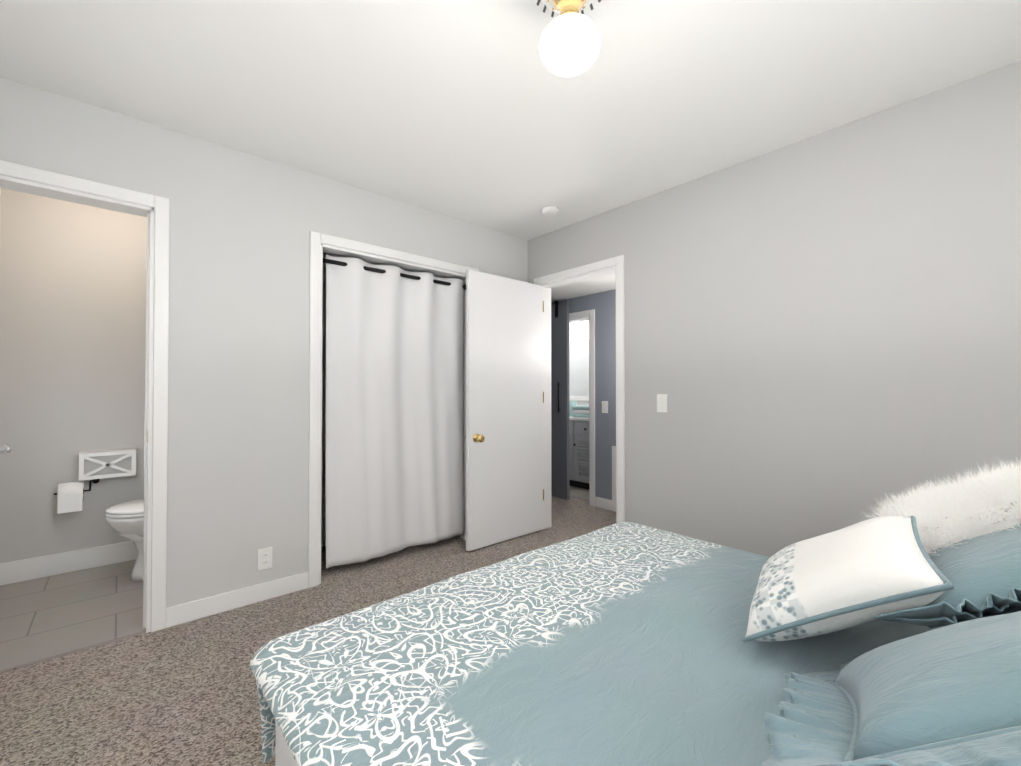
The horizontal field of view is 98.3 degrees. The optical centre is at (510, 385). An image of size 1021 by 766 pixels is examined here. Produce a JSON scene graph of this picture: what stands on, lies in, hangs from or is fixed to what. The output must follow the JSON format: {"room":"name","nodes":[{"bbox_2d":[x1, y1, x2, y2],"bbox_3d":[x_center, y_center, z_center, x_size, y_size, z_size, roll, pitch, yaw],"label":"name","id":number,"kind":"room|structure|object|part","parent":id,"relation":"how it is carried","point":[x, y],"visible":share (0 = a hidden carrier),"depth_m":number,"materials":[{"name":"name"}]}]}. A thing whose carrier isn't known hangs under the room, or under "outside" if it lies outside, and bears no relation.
{"room":"bedroom","nodes":[
{"label":"bedroom","id":0,"kind":"room"},
{"bbox_2d":[0,188,146,562],"bbox_3d":[-2.614,-0.031,3.042,1.230,2.440,0.120,1,-1,-42],"label":"wall","id":1,"kind":"structure","parent":0,"point":[72,323],"depth_m":2.79,"materials":[{"name":"beige paint"}]},
{"bbox_2d":[0,541,137,585],"bbox_3d":[-2.569,1.118,2.978,1.230,0.129,0.015,1,-1,-42],"label":"baseboard","id":2,"kind":"structure","parent":1,"relation":"attached to","point":[16,571],"depth_m":2.77,"materials":[{"name":"white wood"}]},
{"bbox_2d":[54,479,99,513],"bbox_3d":[-2.714,0.689,2.764,0.203,0.173,0.148,1,-1,-42],"label":"toilet paper holder","id":3,"kind":"object","parent":1,"relation":"attached to","point":[70,496],"visible":0.98,"depth_m":2.70,"materials":[{"name":"white paper"}]},
{"bbox_2d":[79,448,135,480],"bbox_3d":[-2.616,0.512,2.872,0.270,0.165,0.120,1,-1,-42],"label":"decorative box","id":4,"kind":"object","parent":1,"relation":"attached to","point":[106,464],"visible":1,"depth_m":2.84,"materials":[{"name":"white wood"}]},
{"bbox_2d":[0,559,150,673],"bbox_3d":[-2.169,1.180,2.526,1.230,0.006,1.220,1,-1,-42],"label":"floor","id":5,"kind":"structure","parent":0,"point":[42,619],"depth_m":2.27,"materials":[{"name":"grey tile"}]},
{"bbox_2d":[105,499,143,580],"bbox_3d":[-2.127,0.786,2.849,0.724,0.789,0.450,1,-1,-42],"label":"toilet","id":6,"kind":"object","parent":5,"relation":"on","point":[125,519],"visible":0.23,"depth_m":2.60,"materials":[{"name":"ceramic"}]},
{"bbox_3d":[-2.219,0.769,2.768,0.478,0.022,0.368,1,-1,-42],"label":"seat","id":7,"kind":"part","parent":6,"relation":"part of","materials":[{"name":"ceramic"}]},
{"bbox_3d":[-2.219,0.744,2.768,0.476,0.026,0.372,1,-1,-42],"label":"lid","id":8,"kind":"part","parent":6,"relation":"part of","materials":[{"name":"ceramic"}]},
{"bbox_3d":[-2.219,0.853,2.767,0.475,0.145,0.360,1,-1,-42],"label":"bowl","id":9,"kind":"part","parent":6,"relation":"part of","materials":[{"name":"ceramic"}]},
{"bbox_2d":[0,76,527,631],"bbox_3d":[-0.976,-0.033,2.864,3.135,2.440,0.120,1,-1,-42],"label":"wall","id":10,"kind":"structure","parent":0,"point":[243,225],"depth_m":2.34,"materials":[{"name":"paint"}]},
{"bbox_2d":[0,445,10,454],"bbox_3d":[-1.885,0.157,1.567,0.600,2.005,0.143,-1,-1,40],"label":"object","id":11,"kind":"structure","parent":10,"relation":"in","point":[5,449],"depth_m":1.45,"materials":[{"name":"silver metal"}]},
{"bbox_3d":[-1.707,0.216,1.497,0.110,0.018,0.018,-1,-1,40],"label":"lever","id":12,"kind":"part","parent":11,"relation":"part of","materials":[{"name":"silver metal"}]},
{"bbox_2d":[0,160,169,632],"bbox_3d":[-1.929,0.131,2.007,0.581,2.092,0.138,1,-1,-42],"label":"door frame","id":13,"kind":"structure","parent":10,"relation":"attached to","point":[160,411],"depth_m":2.12,"materials":[{"name":"white wood"}]},
{"bbox_2d":[143,213,149,627],"bbox_3d":[-1.776,0.169,2.152,0.010,2.018,0.030,1,-1,-42],"label":"door frame","id":14,"kind":"object","parent":10,"relation":"attached to","point":[146,422],"visible":1,"depth_m":2.14,"materials":[{"name":"white wood"}]},
{"bbox_2d":[166,571,307,627],"bbox_3d":[-1.427,1.133,2.361,0.656,0.095,0.013,1,-1,-42],"label":"baseboard","id":15,"kind":"structure","parent":10,"relation":"attached to","point":[202,608],"depth_m":2.32,"materials":[{"name":"white wood"}]},
{"bbox_2d":[258,547,271,570],"bbox_3d":[-1.352,0.957,2.432,0.072,0.116,0.007,1,-1,-42],"label":"electrical outlet","id":16,"kind":"object","parent":10,"relation":"attached to","point":[264,558],"visible":1,"depth_m":2.43,"materials":[{"name":"white plastic"}]},
{"bbox_2d":[308,231,320,587],"bbox_3d":[-1.159,0.138,2.608,0.058,2.092,0.016,1,-1,-42],"label":"trim","id":17,"kind":"structure","parent":10,"relation":"attached to","point":[314,435],"depth_m":2.60,"materials":[{"name":"white wood"}]},
{"bbox_2d":[319,243,465,583],"bbox_3d":[-0.761,0.172,3.052,1.128,2.034,0.124,1,-1,-42],"label":"door frame","id":18,"kind":"structure","parent":10,"relation":"attached to","point":[344,252],"depth_m":2.97,"materials":[{"name":"white wood"}]},
{"bbox_2d":[323,254,465,568],"bbox_3d":[-0.756,0.163,3.047,1.094,1.942,0.074,1,-1,-42],"label":"curtain","id":19,"kind":"object","parent":10,"relation":"hanging from","point":[394,408],"visible":1,"depth_m":2.97,"materials":[{"name":"white fabric"}]},
{"bbox_3d":[-0.757,-0.763,3.059,1.094,0.027,0.026,1,-1,-42],"label":"rod","id":20,"kind":"part","parent":19,"relation":"part of","materials":[{"name":"black metal"}]},
{"bbox_2d":[321,233,472,273],"bbox_3d":[-0.716,-0.875,3.014,1.128,0.058,0.016,1,-1,-42],"label":"trim","id":21,"kind":"structure","parent":10,"relation":"attached to","point":[371,249],"depth_m":2.93,"materials":[{"name":"white wood"}]},
{"bbox_2d":[0,496,615,765],"bbox_3d":[0.407,1.213,2.545,5.490,0.060,5.510,1,-1,-42],"label":"floor carpet","id":22,"kind":"object","parent":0,"point":[185,694],"depth_m":1.77,"materials":[{"name":"brown carpet"}]},
{"bbox_2d":[250,459,1020,765],"bbox_3d":[0.739,0.588,0.902,1.824,1.148,2.320,1,-1,-42],"label":"bed","id":23,"kind":"object","parent":22,"relation":"on","point":[890,635],"visible":1,"depth_m":0.93,"materials":[{"name":"blue fabric"}]},
{"bbox_2d":[321,253,440,546],"bbox_3d":[-0.998,-0.023,3.699,1.820,2.440,0.120,1,-1,-42],"label":"wall","id":24,"kind":"structure","parent":0,"point":[323,510],"depth_m":3.27,"materials":[{"name":"paint"}]},
{"bbox_2d":[0,0,1020,240],"bbox_3d":[0.407,-1.297,2.574,5.490,0.080,5.510,1,-1,-42],"label":"ceiling","id":25,"kind":"structure","parent":0,"point":[478,112],"depth_m":1.83,"materials":[{"name":"paint"}]},
{"bbox_2d":[542,206,558,215],"bbox_3d":[0.285,-1.232,3.141,0.124,0.034,0.124,1,-1,-42],"label":"smoke detector","id":26,"kind":"object","parent":25,"relation":"attached to","point":[550,210],"visible":1,"depth_m":3.10,"materials":[{"name":"white plastic"}]},
{"bbox_2d":[537,0,600,76],"bbox_3d":[0.175,-1.102,1.304,0.224,0.338,0.224,1,-1,-42],"label":"light fixture","id":27,"kind":"object","parent":25,"relation":"attached to","point":[570,42],"visible":1,"depth_m":1.26,"materials":[{"name":"white glass"}]},
{"bbox_2d":[569,320,588,405],"bbox_3d":[1.258,-0.002,5.526,0.120,2.440,2.100,1,-1,-42],"label":"wall","id":28,"kind":"structure","parent":0,"point":[579,329],"depth_m":5.83,"materials":[{"name":"white paint"}]},
{"bbox_2d":[569,336,588,400],"bbox_3d":[0.971,-0.219,5.742,0.024,0.840,0.840,1,-1,-42],"label":"bathroom mirror","id":29,"kind":"object","parent":28,"relation":"attached to","point":[578,368],"depth_m":5.82,"materials":[{"name":"white mirror"}]},
{"bbox_3d":[0.971,-0.612,5.747,0.024,0.055,0.840,1,-1,-42],"label":"frame","id":30,"kind":"part","parent":29,"relation":"part of","materials":[{"name":"white"}]},
{"bbox_3d":[0.971,0.173,5.737,0.024,0.055,0.840,1,-1,-42],"label":"frame","id":31,"kind":"part","parent":29,"relation":"part of","materials":[{"name":"white"}]},
{"bbox_2d":[570,486,588,500],"bbox_3d":[0.884,1.211,5.180,0.880,0.006,1.860,1,-1,-42],"label":"floor","id":32,"kind":"structure","parent":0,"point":[579,493],"depth_m":4.91,"materials":[{"name":"beige tile"}]},
{"bbox_2d":[569,401,588,489],"bbox_3d":[0.812,0.705,5.490,0.572,1.014,1.180,1,-1,-42],"label":"bathroom vanity","id":33,"kind":"object","parent":32,"relation":"on","point":[579,441],"visible":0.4,"depth_m":5.14,"materials":[{"name":"grey wood"}]},
{"bbox_3d":[0.626,0.506,5.328,0.020,0.150,0.354,1,-1,-42],"label":"drawer","id":34,"kind":"part","parent":33,"relation":"part of","materials":[{"name":"grey wood"}]},
{"bbox_2d":[569,416,588,420],"bbox_3d":[0.817,0.401,5.498,0.559,0.035,1.180,1,-1,-42],"label":"countertop","id":35,"kind":"structure","parent":33,"relation":"on","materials":[{"name":"white stone"}]},
{"bbox_2d":[573,413,588,417],"bbox_3d":[0.922,0.357,5.237,0.260,0.043,0.280,1,-1,-42],"label":"towel","id":36,"kind":"object","parent":35,"relation":"on","point":[578,415],"depth_m":5.16,"materials":[{"name":"fabric"}]},
{"bbox_2d":[573,405,588,409],"bbox_3d":[0.922,0.267,5.238,0.260,0.043,0.280,1,-1,-42],"label":"towel","id":37,"kind":"object","parent":33,"relation":"on","point":[584,407],"depth_m":5.17,"materials":[{"name":"teal fabric"}]},
{"bbox_2d":[573,409,588,413],"bbox_3d":[0.922,0.312,5.238,0.260,0.043,0.280,1,-1,-42],"label":"towel","id":38,"kind":"object","parent":33,"relation":"on","point":[577,411],"depth_m":5.16,"materials":[{"name":"white fabric"}]},
{"bbox_3d":[0.872,0.503,5.051,0.020,0.150,0.354,1,-1,-42],"label":"drawer","id":39,"kind":"part","parent":33,"relation":"part of","materials":[{"name":"grey wood"}]},
{"bbox_3d":[0.872,0.615,5.050,0.020,0.045,0.264,1,-1,-42],"label":"door rail","id":40,"kind":"part","parent":33,"relation":"part of","materials":[{"name":"grey wood"}]},
{"bbox_3d":[0.872,1.080,5.044,0.020,0.045,0.264,1,-1,-42],"label":"door rail","id":41,"kind":"part","parent":33,"relation":"part of","materials":[{"name":"grey wood"}]},
{"bbox_2d":[551,273,615,301],"bbox_3d":[1.260,-1.087,3.328,0.810,0.319,5.490,1,-1,-42],"label":"ceiling","id":42,"kind":"structure","parent":0,"point":[592,286],"depth_m":4.19,"materials":[{"name":"paint"}]},
{"bbox_2d":[551,289,615,499],"bbox_3d":[1.890,-0.028,3.307,0.120,2.440,4.660,1,-1,-42],"label":"wall","id":43,"kind":"structure","parent":0,"point":[603,304],"depth_m":4.31,"materials":[{"name":"paint"}]},
{"bbox_2d":[551,300,569,499],"bbox_3d":[0.273,0.149,4.948,0.074,2.095,0.955,1,-1,-42],"label":"barn door","id":44,"kind":"structure","parent":43,"relation":"in","point":[560,468],"depth_m":4.66,"materials":[{"name":"grey wood"}]},
{"bbox_3d":[0.505,0.128,4.643,0.015,0.320,0.016,1,-1,-42],"label":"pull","id":45,"kind":"part","parent":44,"relation":"part of","materials":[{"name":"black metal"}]},
{"bbox_3d":[0.284,-0.871,4.973,0.025,0.035,0.950,1,-1,-42],"label":"track rail","id":46,"kind":"part","parent":44,"relation":"part of","materials":[{"name":"black metal"}]},
{"bbox_2d":[569,309,594,506],"bbox_3d":[0.610,0.228,4.736,0.138,1.962,0.826,1,-1,-42],"label":"door frame","id":47,"kind":"structure","parent":43,"relation":"attached to","point":[592,407],"depth_m":4.41,"materials":[{"name":"white wood"}]},
{"bbox_2d":[602,401,607,412],"bbox_3d":[0.916,0.214,4.298,0.016,0.116,0.072,1,-1,-42],"label":"light switch","id":48,"kind":"object","parent":43,"relation":"attached to","point":[604,406],"visible":1,"depth_m":4.29,"materials":[{"name":"white plastic"}]},
{"bbox_2d":[595,497,615,511],"bbox_3d":[1.763,1.143,3.334,0.014,0.100,2.770,1,-1,-42],"label":"baseboard","id":49,"kind":"structure","parent":43,"relation":"attached to","point":[606,504],"depth_m":4.27,"materials":[{"name":"white wood"}]},
{"bbox_2d":[612,446,615,500],"bbox_3d":[1.071,0.842,4.117,0.016,0.520,0.295,1,-1,-42],"label":"air vent","id":50,"kind":"object","parent":43,"relation":"in","point":[613,473],"visible":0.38,"depth_m":4.20,"materials":[{"name":"white plastic"}]},
{"bbox_2d":[528,60,1020,556],"bbox_3d":[0.912,-0.032,3.007,0.120,2.440,5.510,1,-1,-42],"label":"wall","id":51,"kind":"structure","parent":0,"point":[822,333],"depth_m":2.19,"materials":[{"name":"paint"}]},
{"bbox_2d":[465,269,543,550],"bbox_3d":[-0.024,0.179,3.398,0.759,2.005,0.175,1,-1,-42],"label":"hall door","id":52,"kind":"structure","parent":51,"relation":"in","point":[504,413],"depth_m":3.35,"materials":[{"name":"white wood"}]},
{"bbox_3d":[-0.223,0.380,3.150,0.064,0.064,0.070,1,-1,-42],"label":"knob","id":53,"kind":"part","parent":52,"relation":"part of","materials":[{"name":"gold metal"}]},
{"bbox_2d":[534,255,624,529],"bbox_3d":[0.538,0.147,3.416,0.138,2.092,0.884,1,-1,-42],"label":"door frame","id":54,"kind":"structure","parent":51,"relation":"attached to","point":[620,394],"depth_m":3.27,"materials":[{"name":"white wood"}]},
{"bbox_2d":[657,394,666,411],"bbox_3d":[0.972,0.117,2.835,0.016,0.116,0.072,1,-1,-42],"label":"switch plate","id":55,"kind":"object","parent":51,"relation":"attached to","point":[661,402],"visible":1,"depth_m":2.83,"materials":[{"name":"white plastic"}]}
]}

